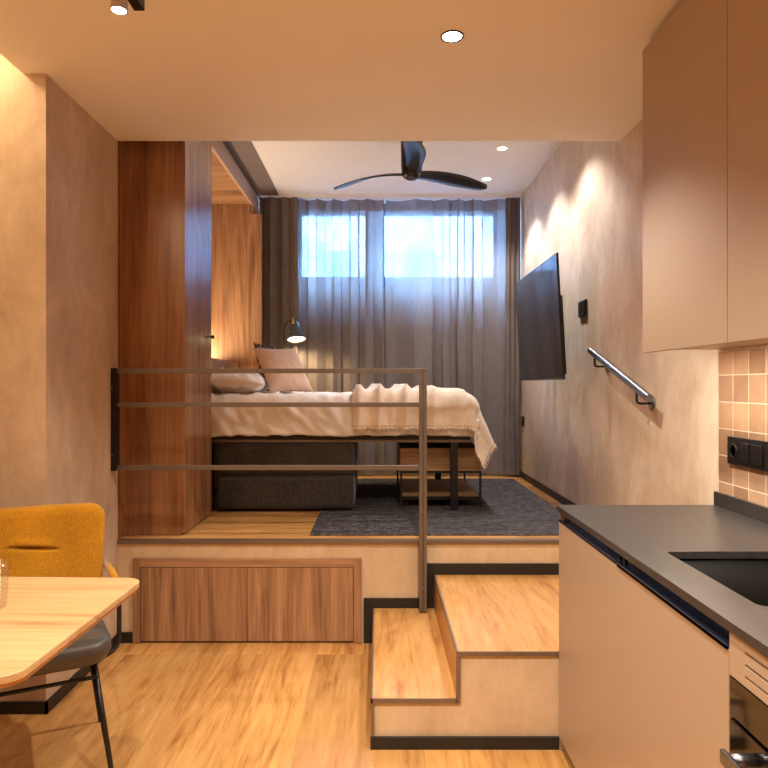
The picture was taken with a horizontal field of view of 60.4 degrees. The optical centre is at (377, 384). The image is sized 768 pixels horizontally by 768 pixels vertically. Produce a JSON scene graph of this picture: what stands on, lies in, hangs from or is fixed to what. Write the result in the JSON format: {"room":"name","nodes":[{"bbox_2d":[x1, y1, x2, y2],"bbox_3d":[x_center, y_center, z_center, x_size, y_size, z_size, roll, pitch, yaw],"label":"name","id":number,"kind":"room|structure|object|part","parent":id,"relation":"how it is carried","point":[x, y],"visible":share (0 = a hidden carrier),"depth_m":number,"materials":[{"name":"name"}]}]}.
{"room":"studio apartment","nodes":[
{"label":"studio apartment","id":0,"kind":"room"},
{"bbox_2d":[0,54,117,700],"bbox_3d":[-1.563,-0.165,3.112,0.374,3.050,0.755,0,0,0],"label":"wall","id":1,"kind":"structure","parent":0,"point":[59,165],"depth_m":2.83,"materials":[{"name":"beige paint"}]},
{"bbox_2d":[0,634,116,713],"bbox_3d":[-1.558,1.335,3.102,0.384,0.050,0.753,0,0,0],"label":"baseboard","id":2,"kind":"structure","parent":1,"relation":"attached to","point":[6,707],"depth_m":2.73,"materials":[{"name":"black"}]},
{"bbox_2d":[0,642,574,767],"bbox_3d":[-0.235,1.410,0.395,3.430,0.100,6.390,0,0,0],"label":"floor","id":3,"kind":"structure","parent":0,"point":[167,704],"depth_m":2.69,"materials":[{"name":"brown wood"}]},
{"bbox_2d":[0,503,121,767],"bbox_3d":[-1.233,0.917,2.350,0.577,0.889,0.560,0,0,-27],"label":"dining chair","id":4,"kind":"object","parent":3,"relation":"on","point":[53,540],"visible":0.71,"depth_m":2.53,"materials":[{"name":"yellow fabric"}]},
{"bbox_3d":[-1.327,0.666,2.531,0.523,0.388,0.152,0,0,-27],"label":"backrest","id":5,"kind":"part","parent":4,"relation":"part of","materials":[{"name":"yellow fabric"}]},
{"bbox_3d":[-1.224,0.904,2.333,0.493,0.089,0.499,0,0,-27],"label":"seat","id":6,"kind":"part","parent":4,"relation":"part of","materials":[{"name":"grey leather"}]},
{"bbox_3d":[-1.121,1.157,2.602,0.023,0.410,0.150,0,0,-4],"label":"leg","id":7,"kind":"part","parent":4,"relation":"part of","materials":[{"name":"black metal"}]},
{"bbox_3d":[-0.938,1.157,2.258,0.139,0.410,0.023,0,0,32],"label":"leg","id":8,"kind":"part","parent":4,"relation":"part of","materials":[{"name":"black metal"}]},
{"bbox_2d":[0,577,138,688],"bbox_3d":[-1.230,0.985,1.747,0.981,0.749,0.741,0,0,0],"label":"dining table","id":9,"kind":"object","parent":3,"relation":"on","point":[40,617],"visible":1,"depth_m":1.76,"materials":[{"name":"brown wood"}]},
{"bbox_2d":[118,544,558,641],"bbox_3d":[-0.048,1.099,3.550,2.656,0.522,0.121,0,0,0],"label":"platform","id":10,"kind":"object","parent":3,"relation":"on","point":[387,570],"visible":0.21,"depth_m":3.49,"materials":[{"name":"beige paint"}]},
{"bbox_2d":[120,632,132,642],"bbox_3d":[-1.329,1.333,3.482,0.075,0.055,0.013,0,0,0],"label":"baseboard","id":11,"kind":"structure","parent":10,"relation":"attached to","point":[127,637],"depth_m":3.48,"materials":[{"name":"black"}]},
{"bbox_2d":[133,558,360,642],"bbox_3d":[-0.689,1.135,3.479,1.202,0.443,0.019,0,0,0],"label":"storage cabinet","id":12,"kind":"object","parent":10,"relation":"attached to","point":[175,599],"visible":1,"depth_m":3.47,"materials":[{"name":"brown wood"}]},
{"bbox_3d":[-1.271,1.135,3.479,0.038,0.443,0.019,0,0,0],"label":"frame","id":13,"kind":"part","parent":12,"relation":"part of","materials":[{"name":"brown wood"}]},
{"bbox_3d":[-0.970,1.155,3.478,0.558,0.387,0.012,0,0,0],"label":"door","id":14,"kind":"part","parent":12,"relation":"part of","materials":[{"name":"brown wood"}]},
{"bbox_3d":[-0.689,0.935,3.479,1.125,0.045,0.019,0,0,0],"label":"rail","id":15,"kind":"part","parent":12,"relation":"part of","materials":[{"name":"brown wood"}]},
{"bbox_3d":[-0.408,1.155,3.478,0.558,0.387,0.012,0,0,0],"label":"door","id":16,"kind":"part","parent":12,"relation":"part of","materials":[{"name":"brown wood"}]},
{"bbox_3d":[-0.107,1.135,3.479,0.038,0.443,0.019,0,0,0],"label":"frame","id":17,"kind":"part","parent":12,"relation":"part of","materials":[{"name":"brown wood"}]},
{"bbox_2d":[111,368,426,611],"bbox_3d":[-0.562,0.541,3.440,1.628,1.257,0.096,0,0,0],"label":"guard railing","id":18,"kind":"object","parent":10,"relation":"attached to","point":[116,404],"visible":1,"depth_m":3.41,"materials":[{"name":"brown metal"}]},
{"bbox_3d":[-1.362,0.177,3.420,0.028,0.529,0.048,0,0,0],"label":"wall plate","id":19,"kind":"part","parent":18,"relation":"part of","materials":[{"name":"black metal"}]},
{"bbox_3d":[-0.554,0.428,3.420,1.612,0.024,0.022,0,0,0],"label":"rail","id":20,"kind":"part","parent":18,"relation":"part of","materials":[{"name":"brown metal"}]},
{"bbox_3d":[-0.554,0.102,3.420,1.612,0.024,0.022,0,0,0],"label":"rail","id":21,"kind":"part","parent":18,"relation":"part of","materials":[{"name":"brown metal"}]},
{"bbox_3d":[-0.554,-0.073,3.420,1.612,0.024,0.022,0,0,0],"label":"rail","id":22,"kind":"part","parent":18,"relation":"part of","materials":[{"name":"brown metal"}]},
{"bbox_3d":[0.233,0.980,3.464,0.039,0.270,0.048,0,0,0],"label":"fixing plate","id":23,"kind":"part","parent":18,"relation":"part of","materials":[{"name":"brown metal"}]},
{"bbox_3d":[0.233,0.542,3.420,0.039,1.256,0.040,0,0,0],"label":"post","id":24,"kind":"part","parent":18,"relation":"part of","materials":[{"name":"brown metal"}]},
{"bbox_2d":[364,563,558,642],"bbox_3d":[0.603,1.151,3.482,1.355,0.418,0.014,0,0,0],"label":"baseboard","id":25,"kind":"structure","parent":10,"relation":"attached to","point":[432,568],"depth_m":3.48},
{"bbox_2d":[370,574,558,749],"bbox_3d":[0.626,1.179,2.974,1.308,0.363,1.028,0,0,0],"label":"steps","id":26,"kind":"structure","parent":3,"relation":"on","point":[478,669],"depth_m":2.51,"materials":[{"name":"brown wood"}]},
{"bbox_3d":[0.336,1.337,2.466,0.728,0.045,0.012,0,0,0],"label":"skirting","id":27,"kind":"part","parent":26,"relation":"part of","materials":[{"name":"black"}]},
{"bbox_2d":[559,513,624,767],"bbox_3d":[0.976,0.915,2.164,0.606,0.889,0.589,0,0,0],"label":"base cabinet","id":28,"kind":"object","parent":3,"relation":"on","point":[587,566],"visible":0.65,"depth_m":2.12,"materials":[{"name":"beige laminate"}]},
{"bbox_3d":[0.978,0.916,2.456,0.603,0.883,0.004,0,0,0],"label":"panel","id":29,"kind":"part","parent":28,"relation":"part of","materials":[{"name":"beige laminate"}]},
{"bbox_2d":[556,491,767,658],"bbox_3d":[0.974,0.434,1.487,0.612,0.072,1.974,0,0,0],"label":"countertop","id":30,"kind":"structure","parent":28,"relation":"on","point":[654,538],"depth_m":1.89,"materials":[{"name":"stone"}]},
{"bbox_2d":[679,559,767,605],"bbox_3d":[0.973,0.547,1.561,0.411,0.153,0.458,0,0,0],"label":"sink","id":31,"kind":"object","parent":30,"relation":"in","point":[748,578],"visible":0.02,"depth_m":1.79,"materials":[{"name":"black metal"}]},
{"bbox_2d":[616,559,733,767],"bbox_3d":[0.975,0.915,1.569,0.608,0.889,0.602,0,0,0],"label":"base cabinet","id":32,"kind":"object","parent":3,"relation":"on","point":[673,676],"visible":0.75,"depth_m":1.55,"materials":[{"name":"beige laminate"}]},
{"bbox_2d":[720,632,767,767],"bbox_3d":[0.951,0.890,0.966,0.657,0.839,0.600,0,0,0],"label":"oven","id":33,"kind":"object","parent":3,"relation":"on","point":[748,668],"visible":0.98,"depth_m":1.20,"materials":[{"name":"silver metal"}]},
{"bbox_3d":[0.626,0.674,0.950,0.009,0.027,0.507,0,0,0],"label":"handle","id":34,"kind":"part","parent":33,"relation":"part of","materials":[{"name":"metal"}]},
{"bbox_3d":[0.654,0.674,1.185,0.048,0.023,0.023,0,0,0],"label":"handle mount","id":35,"kind":"part","parent":33,"relation":"part of","materials":[{"name":"metal"}]},
{"bbox_3d":[0.683,0.512,0.966,0.019,0.083,0.600,0,0,0],"label":"vent panel","id":36,"kind":"part","parent":33,"relation":"part of","materials":[{"name":"beige metal"}]},
{"bbox_3d":[0.697,0.949,0.966,0.044,0.622,0.600,0,0,0],"label":"door","id":37,"kind":"part","parent":33,"relation":"part of","materials":[{"name":"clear glass"}]},
{"bbox_3d":[0.697,0.594,0.966,0.044,0.074,0.600,0,0,0],"label":"control panel","id":38,"kind":"part","parent":33,"relation":"part of","materials":[{"name":"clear glass"}]},
{"bbox_2d":[117,539,558,543],"bbox_3d":[-0.048,0.829,3.499,2.656,0.019,0.042,0,0,0],"label":"trim","id":39,"kind":"structure","parent":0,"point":[119,541],"depth_m":3.48,"materials":[{"name":"brown wood"}]},
{"bbox_2d":[118,473,561,538],"bbox_3d":[-0.335,0.850,4.820,3.230,0.060,2.660,0,0,0],"label":"floor","id":40,"kind":"structure","parent":0,"point":[221,523],"depth_m":3.91,"materials":[{"name":"brown wood"}]},
{"bbox_2d":[118,141,213,537],"bbox_3d":[-1.382,-0.435,3.845,0.716,2.506,0.649,0,0,0],"label":"wardrobe","id":41,"kind":"object","parent":40,"relation":"on","point":[164,187],"visible":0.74,"depth_m":3.60,"materials":[{"name":"brown wood"}]},
{"bbox_3d":[-1.413,-0.435,3.560,0.073,2.506,0.078,0,0,0],"label":"panel","id":42,"kind":"part","parent":41,"relation":"part of","materials":[{"name":"brown wood"}]},
{"bbox_3d":[-1.406,-0.435,3.610,0.668,2.506,0.020,0,0,0],"label":"panel","id":43,"kind":"part","parent":41,"relation":"part of","materials":[{"name":"brown wood"}]},
{"bbox_3d":[-1.062,-0.438,3.885,0.020,2.492,0.570,0,0,0],"label":"door","id":44,"kind":"part","parent":41,"relation":"part of","materials":[{"name":"brown wood"}]},
{"bbox_2d":[211,358,237,497],"bbox_3d":[-1.270,0.312,4.865,0.180,1.011,1.386,0,0,0],"label":"headboard","id":45,"kind":"object","parent":40,"relation":"on","point":[215,363],"visible":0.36,"depth_m":4.82,"materials":[{"name":"brown wood"}]},
{"bbox_2d":[211,141,261,368],"bbox_3d":[-1.363,-0.435,5.051,0.763,2.506,1.759,0,0,0],"label":"wall panel","id":46,"kind":"object","parent":40,"relation":"on","point":[236,218],"visible":0.3,"depth_m":5.56,"materials":[{"name":"brown wood"}]},
{"bbox_3d":[-1.361,-0.311,5.570,0.758,2.258,0.020,0,0,0],"label":"panel","id":47,"kind":"part","parent":46,"relation":"part of","materials":[{"name":"brown wood"}]},
{"bbox_2d":[217,464,357,509],"bbox_3d":[-0.598,0.703,4.645,0.885,0.234,0.810,0,0,0],"label":"storage drawer","id":48,"kind":"object","parent":40,"relation":"on","point":[234,492],"visible":0.85,"depth_m":4.24,"materials":[{"name":"grey fabric"}]},
{"bbox_2d":[217,442,357,474],"bbox_3d":[-0.598,0.478,4.645,0.885,0.207,0.810,0,0,0],"label":"ottoman","id":49,"kind":"object","parent":48,"relation":"on","point":[228,453],"visible":0.75,"depth_m":4.24,"materials":[{"name":"grey fabric"}]},
{"bbox_2d":[284,318,305,391],"bbox_3d":[-0.756,0.123,5.630,0.288,1.391,0.200,0,0,0],"label":"reading lamp","id":50,"kind":"object","parent":40,"relation":"on","point":[296,334],"visible":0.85,"depth_m":5.61,"materials":[{"name":"black metal"}]},
{"bbox_3d":[-0.763,0.125,5.630,0.083,1.349,0.010,0,0,0],"label":"stem","id":51,"kind":"part","parent":50,"relation":"part of","materials":[{"name":"black metal"}]},
{"bbox_3d":[-0.694,-0.458,5.631,0.165,0.195,0.162,0,0,0],"label":"lamp shade","id":52,"kind":"part","parent":50,"relation":"part of","materials":[{"name":"black metal"}]},
{"bbox_3d":[-0.695,-0.395,5.633,0.148,0.047,0.143,0,0,0],"label":"bulb","id":53,"kind":"part","parent":50,"relation":"part of","materials":[{"name":"white glass"}]},
{"bbox_2d":[310,479,559,535],"bbox_3d":[0.402,0.815,4.655,1.547,0.008,2.130,0,0,0],"label":"rug","id":54,"kind":"object","parent":40,"relation":"on","point":[508,508],"visible":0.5,"depth_m":4.10,"materials":[{"name":"grey carpet"}]},
{"bbox_2d":[211,435,470,511],"bbox_3d":[-0.285,0.472,4.868,1.770,0.694,1.204,0,0,0],"label":"bed","id":55,"kind":"object","parent":54,"relation":"on","point":[453,441],"visible":0.19,"depth_m":4.27,"materials":[{"name":"black metal"},{"name":"beige woven fabric"},{"name":"wood"}]},
{"bbox_3d":[-1.096,0.595,4.295,0.048,0.449,0.050,0,0,0],"label":"leg","id":56,"kind":"part","parent":55,"relation":"part of","materials":[{"name":"black metal"}]},
{"bbox_3d":[-0.285,0.334,4.870,1.770,0.052,1.200,0,0,0],"label":"frame","id":57,"kind":"part","parent":55,"relation":"part of","materials":[{"name":"black metal"}]},
{"bbox_2d":[211,391,479,438],"bbox_3d":[-0.255,0.202,4.845,1.823,0.324,1.352,0,0,0],"label":"duvet","id":58,"kind":"object","parent":55,"relation":"on","point":[225,421],"visible":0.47,"depth_m":4.23,"materials":[{"name":"white fabric"}]},
{"bbox_2d":[211,367,267,393],"bbox_3d":[-0.965,-0.020,4.600,0.398,0.197,0.600,0,0,-3],"label":"pillow","id":59,"kind":"object","parent":58,"relation":"on","point":[243,383],"visible":0.73,"depth_m":4.35,"materials":[{"name":"white fabric"}]},
{"bbox_2d":[253,342,302,391],"bbox_3d":[-0.735,-0.132,4.851,0.411,0.366,0.215,0,0,-36],"label":"cushion","id":60,"kind":"object","parent":58,"relation":"on","point":[258,346],"visible":0.1,"depth_m":4.83,"materials":[{"name":"grey fabric"}]},
{"bbox_2d":[253,348,312,392],"bbox_3d":[-0.672,-0.108,4.689,0.378,0.329,0.229,0,0,-43],"label":"cushion","id":61,"kind":"object","parent":58,"relation":"on","point":[268,358],"visible":0.89,"depth_m":4.62,"materials":[{"name":"pink fabric"}]},
{"bbox_2d":[351,383,497,469],"bbox_3d":[0.308,0.261,4.839,0.958,0.551,1.372,0,0,0],"label":"throw blanket","id":62,"kind":"object","parent":58,"relation":"on","point":[446,407],"visible":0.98,"depth_m":4.20,"materials":[{"name":"beige fabric"}]},
{"bbox_3d":[0.494,0.586,5.445,0.048,0.450,0.050,0,0,0],"label":"leg","id":63,"kind":"part","parent":55,"relation":"part of","materials":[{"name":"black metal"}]},
{"bbox_3d":[0.494,0.590,4.295,0.048,0.440,0.050,0,0,0],"label":"leg","id":64,"kind":"part","parent":55,"relation":"part of","materials":[{"name":"black metal"}]},
{"bbox_2d":[397,442,480,506],"bbox_3d":[0.418,0.615,4.795,0.541,0.390,0.810,0,0,0],"label":"table","id":65,"kind":"object","parent":54,"relation":"on","point":[438,453],"visible":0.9,"depth_m":4.39,"materials":[{"name":"brown wood"}]},
{"bbox_3d":[0.155,0.699,5.193,0.015,0.224,0.014,0,0,0],"label":"leg","id":66,"kind":"part","parent":65,"relation":"part of","materials":[{"name":"black metal"}]},
{"bbox_3d":[0.155,0.699,4.397,0.015,0.224,0.014,0,0,0],"label":"leg","id":67,"kind":"part","parent":65,"relation":"part of","materials":[{"name":"black metal"}]},
{"bbox_2d":[398,479,478,495],"bbox_3d":[0.418,0.751,4.795,0.516,0.018,0.790,0,0,0],"label":"shelf","id":68,"kind":"object","parent":65,"relation":"attached to","point":[410,487],"depth_m":4.73,"materials":[{"name":"brown wood"}]},
{"bbox_3d":[0.418,0.669,4.795,0.540,0.192,0.810,0,0,0],"label":"frame","id":69,"kind":"part","parent":65,"relation":"part of","materials":[{"name":"black metal"}]},
{"bbox_3d":[0.681,0.699,4.397,0.014,0.224,0.014,0,0,0],"label":"leg","id":70,"kind":"part","parent":65,"relation":"part of","materials":[{"name":"black metal"}]},
{"bbox_2d":[0,0,682,140],"bbox_3d":[-0.235,-1.565,0.345,3.430,0.550,6.290,0,0,0],"label":"ceiling","id":71,"kind":"structure","parent":0,"point":[170,70],"depth_m":2.67,"materials":[{"name":"paint"}]},
{"bbox_2d":[128,0,144,10],"bbox_3d":[-0.800,-1.272,1.308,0.035,0.034,1.815,0,0,0],"label":"ceiling track","id":72,"kind":"object","parent":71,"relation":"attached to","point":[137,5],"visible":1,"depth_m":2.19,"materials":[{"name":"black metal"}]},
{"bbox_2d":[110,0,127,14],"bbox_3d":[-0.785,-1.194,2.000,0.052,0.120,0.052,0,0,0],"label":"spotlight","id":73,"kind":"object","parent":72,"relation":"attached to","point":[119,7],"visible":1,"depth_m":1.99,"materials":[{"name":"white metal"}]},
{"bbox_2d":[440,30,463,42],"bbox_3d":[0.274,-1.288,2.440,0.086,0.004,0.086,0,0,0],"label":"recessed light","id":74,"kind":"object","parent":71,"relation":"in","point":[450,36],"visible":1,"depth_m":2.44,"materials":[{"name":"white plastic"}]},
{"bbox_2d":[384,204,386,472],"bbox_3d":[-0.235,-0.215,6.300,3.430,3.150,0.300,0,0,0],"label":"wall","id":75,"kind":"structure","parent":0,"point":[384,204],"depth_m":6.15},
{"bbox_2d":[384,209,385,286],"bbox_3d":[0.180,-1.280,6.215,2.040,0.740,0.070,0,0,0],"label":"window","id":76,"kind":"structure","parent":75,"relation":"in","point":[384,209],"depth_m":6.18,"materials":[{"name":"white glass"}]},
{"bbox_2d":[251,141,561,203],"bbox_3d":[-0.235,-1.765,4.970,3.430,0.150,2.960,0,0,0],"label":"ceiling","id":77,"kind":"structure","parent":0,"point":[293,167],"depth_m":5.08,"materials":[{"name":"white paint"}]},
{"bbox_2d":[222,141,257,196],"bbox_3d":[-1.067,-1.675,4.665,0.022,0.030,2.330,0,0,0],"label":"trim","id":78,"kind":"structure","parent":77,"relation":"attached to","point":[224,142],"depth_m":5.04,"materials":[{"name":"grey metal"}]},
{"bbox_2d":[225,141,277,194],"bbox_3d":[-0.968,-1.684,4.665,0.175,0.012,2.330,0,0,0],"label":"trim","id":79,"kind":"structure","parent":77,"relation":"attached to","point":[244,152],"depth_m":5.07,"materials":[{"name":"grey paint"}]},
{"bbox_2d":[259,194,522,200],"bbox_3d":[0.115,-1.678,5.900,2.329,0.024,0.120,0,0,0],"label":"track","id":80,"kind":"object","parent":77,"relation":"attached to","point":[392,197],"visible":0.86,"depth_m":5.84,"materials":[{"name":"white metal"}]},
{"bbox_2d":[259,197,297,391],"bbox_3d":[-0.883,-0.431,5.850,0.351,2.462,0.055,0,0,0],"label":"curtain","id":81,"kind":"object","parent":80,"relation":"hanging from","point":[279,215],"visible":0.56,"depth_m":5.85,"materials":[{"name":"fabric"}]},
{"bbox_2d":[298,198,383,473],"bbox_3d":[-0.368,-0.433,5.928,0.846,2.457,0.102,0,0,0],"label":"sheer curtain","id":82,"kind":"object","parent":80,"relation":"hanging from","point":[341,243],"visible":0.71,"depth_m":5.93,"materials":[{"name":"fabric"}]},
{"bbox_2d":[385,198,505,473],"bbox_3d":[0.647,-0.433,5.925,1.159,2.457,0.098,0,0,0],"label":"sheer curtain","id":83,"kind":"object","parent":80,"relation":"hanging from","point":[445,279],"visible":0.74,"depth_m":5.93,"materials":[{"name":"fabric"}]},
{"bbox_2d":[505,197,520,474],"bbox_3d":[1.199,-0.431,5.861,0.140,2.462,0.043,0,0,0],"label":"curtain","id":84,"kind":"object","parent":80,"relation":"hanging from","point":[512,367],"visible":0.96,"depth_m":5.86,"materials":[{"name":"fabric"}]},
{"bbox_2d":[333,141,486,190],"bbox_3d":[0.225,-1.514,4.175,1.076,0.350,0.970,0,0,0],"label":"ceiling fan","id":85,"kind":"object","parent":77,"relation":"hanging from","point":[413,153],"visible":0.9,"depth_m":4.35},
{"bbox_3d":[-0.062,-1.390,4.462,0.601,0.060,0.135,0,0,34],"label":"blade","id":86,"kind":"part","parent":85,"relation":"part of","materials":[{"name":"black plastic"}]},
{"bbox_3d":[0.220,-1.514,4.310,0.170,0.350,0.170,0,0,0],"label":"motor","id":87,"kind":"part","parent":85,"relation":"part of","materials":[{"name":"black metal"}]},
{"bbox_3d":[0.216,-1.390,3.991,0.144,0.060,0.602,0,0,0],"label":"blade","id":88,"kind":"part","parent":85,"relation":"part of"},
{"bbox_3d":[0.487,-1.390,4.488,0.601,0.060,0.135,0,0,-28],"label":"blade","id":89,"kind":"part","parent":85,"relation":"part of","materials":[{"name":"black plastic"}]},
{"bbox_2d":[482,177,491,180],"bbox_3d":[0.890,-1.688,5.410,0.080,0.004,0.080,0,0,0],"label":"recessed light","id":90,"kind":"object","parent":77,"relation":"in","point":[485,178],"visible":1,"depth_m":5.41,"materials":[{"name":"white paint"}]},
{"bbox_2d":[496,146,507,150],"bbox_3d":[0.885,-1.688,4.710,0.080,0.004,0.080,0,0,0],"label":"recessed light","id":91,"kind":"object","parent":77,"relation":"in","point":[501,148],"visible":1,"depth_m":4.71,"materials":[{"name":"white paint"}]},
{"bbox_2d":[520,118,767,506],"bbox_3d":[1.375,-0.215,1.825,0.209,3.150,9.250,0,0,0],"label":"wall","id":92,"kind":"structure","parent":0,"point":[585,436],"depth_m":3.54,"materials":[{"name":"beige paint"}]},
{"bbox_2d":[521,416,524,425],"bbox_3d":[1.274,0.318,5.800,0.012,0.085,0.080,0,0,0],"label":"wall socket","id":93,"kind":"object","parent":92,"relation":"attached to","point":[522,417],"visible":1,"depth_m":5.79,"materials":[{"name":"black plastic"}]},
{"bbox_2d":[515,253,566,380],"bbox_3d":[1.158,-0.402,4.420,0.242,0.739,1.160,0,0,0],"label":"television","id":94,"kind":"object","parent":92,"relation":"attached to","point":[539,299],"visible":1,"depth_m":4.25,"materials":[{"name":"black plastic"}]},
{"bbox_2d":[518,471,576,504],"bbox_3d":[1.273,0.795,4.795,0.014,0.050,2.610,0,0,0],"label":"baseboard","id":95,"kind":"structure","parent":92,"relation":"attached to","point":[564,501],"depth_m":4.96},
{"bbox_2d":[578,299,586,317],"bbox_3d":[1.271,-0.475,4.103,0.018,0.100,0.145,0,0,0],"label":"light switch","id":96,"kind":"object","parent":92,"relation":"attached to","point":[582,305],"visible":1,"depth_m":4.07,"materials":[{"name":"black plastic"}]},
{"bbox_2d":[587,347,655,410],"bbox_3d":[1.233,-0.047,3.335,0.094,0.333,0.820,0,0,0],"label":"handrail","id":97,"kind":"object","parent":92,"relation":"attached to","point":[650,400],"visible":1,"depth_m":3.18,"materials":[{"name":"metal"}]},
{"bbox_2d":[643,0,767,352],"bbox_3d":[1.135,-0.705,2.171,0.289,1.169,0.600,0,0,0],"label":"upper cabinet","id":98,"kind":"object","parent":92,"relation":"attached to","point":[685,64],"visible":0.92,"depth_m":2.12,"materials":[{"name":"beige laminate"}]},
{"bbox_3d":[1.000,-0.685,2.171,0.020,1.130,0.599,0,0,0],"label":"door","id":99,"kind":"part","parent":98,"relation":"part of","materials":[{"name":"beige laminate"}]},
{"bbox_2d":[727,436,767,471],"bbox_3d":[1.263,0.231,2.247,0.017,0.098,0.243,0,0,0],"label":"socket plate","id":100,"kind":"object","parent":92,"relation":"attached to","point":[749,453],"visible":1,"depth_m":2.23,"materials":[{"name":"black plastic"}]},
{"bbox_2d":[728,443,736,457],"bbox_3d":[1.259,0.233,2.340,0.006,0.052,0.052,0,0,0],"label":"socket","id":101,"kind":"object","parent":100,"relation":"attached to","point":[732,447],"depth_m":2.34,"materials":[{"name":"black plastic"}]},
{"bbox_2d":[741,443,748,462],"bbox_3d":[1.257,0.233,2.264,0.005,0.066,0.043,0,0,0],"label":"switch","id":102,"kind":"object","parent":100,"relation":"attached to","point":[744,446],"depth_m":2.26,"materials":[{"name":"black plastic"}]},
{"bbox_2d":[751,445,762,465],"bbox_3d":[1.257,0.233,2.191,0.005,0.066,0.062,0,0,0],"label":"switch","id":103,"kind":"object","parent":100,"relation":"attached to","point":[756,450],"depth_m":2.19,"materials":[{"name":"black plastic"}]},
{"bbox_2d":[728,0,767,342],"bbox_3d":[1.135,-0.705,1.569,0.289,1.169,0.600,0,0,0],"label":"upper cabinet","id":104,"kind":"object","parent":92,"relation":"attached to","point":[747,19],"visible":1,"depth_m":1.77,"materials":[{"name":"beige laminate"}]},
{"bbox_3d":[1.000,1.420,18.325,26.000,0.080,23.350,0,0,0],"label":"floor","id":105,"kind":"structure","parent":0,"visible":0},
{"bbox_2d":[385,217,385,276],"bbox_3d":[0.750,-1.340,11.945,13.500,7.400,0.910,0,0,0],"label":"building","id":106,"kind":"object","parent":105,"relation":"on","point":[385,217],"visible":0.02,"depth_m":12.00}
]}

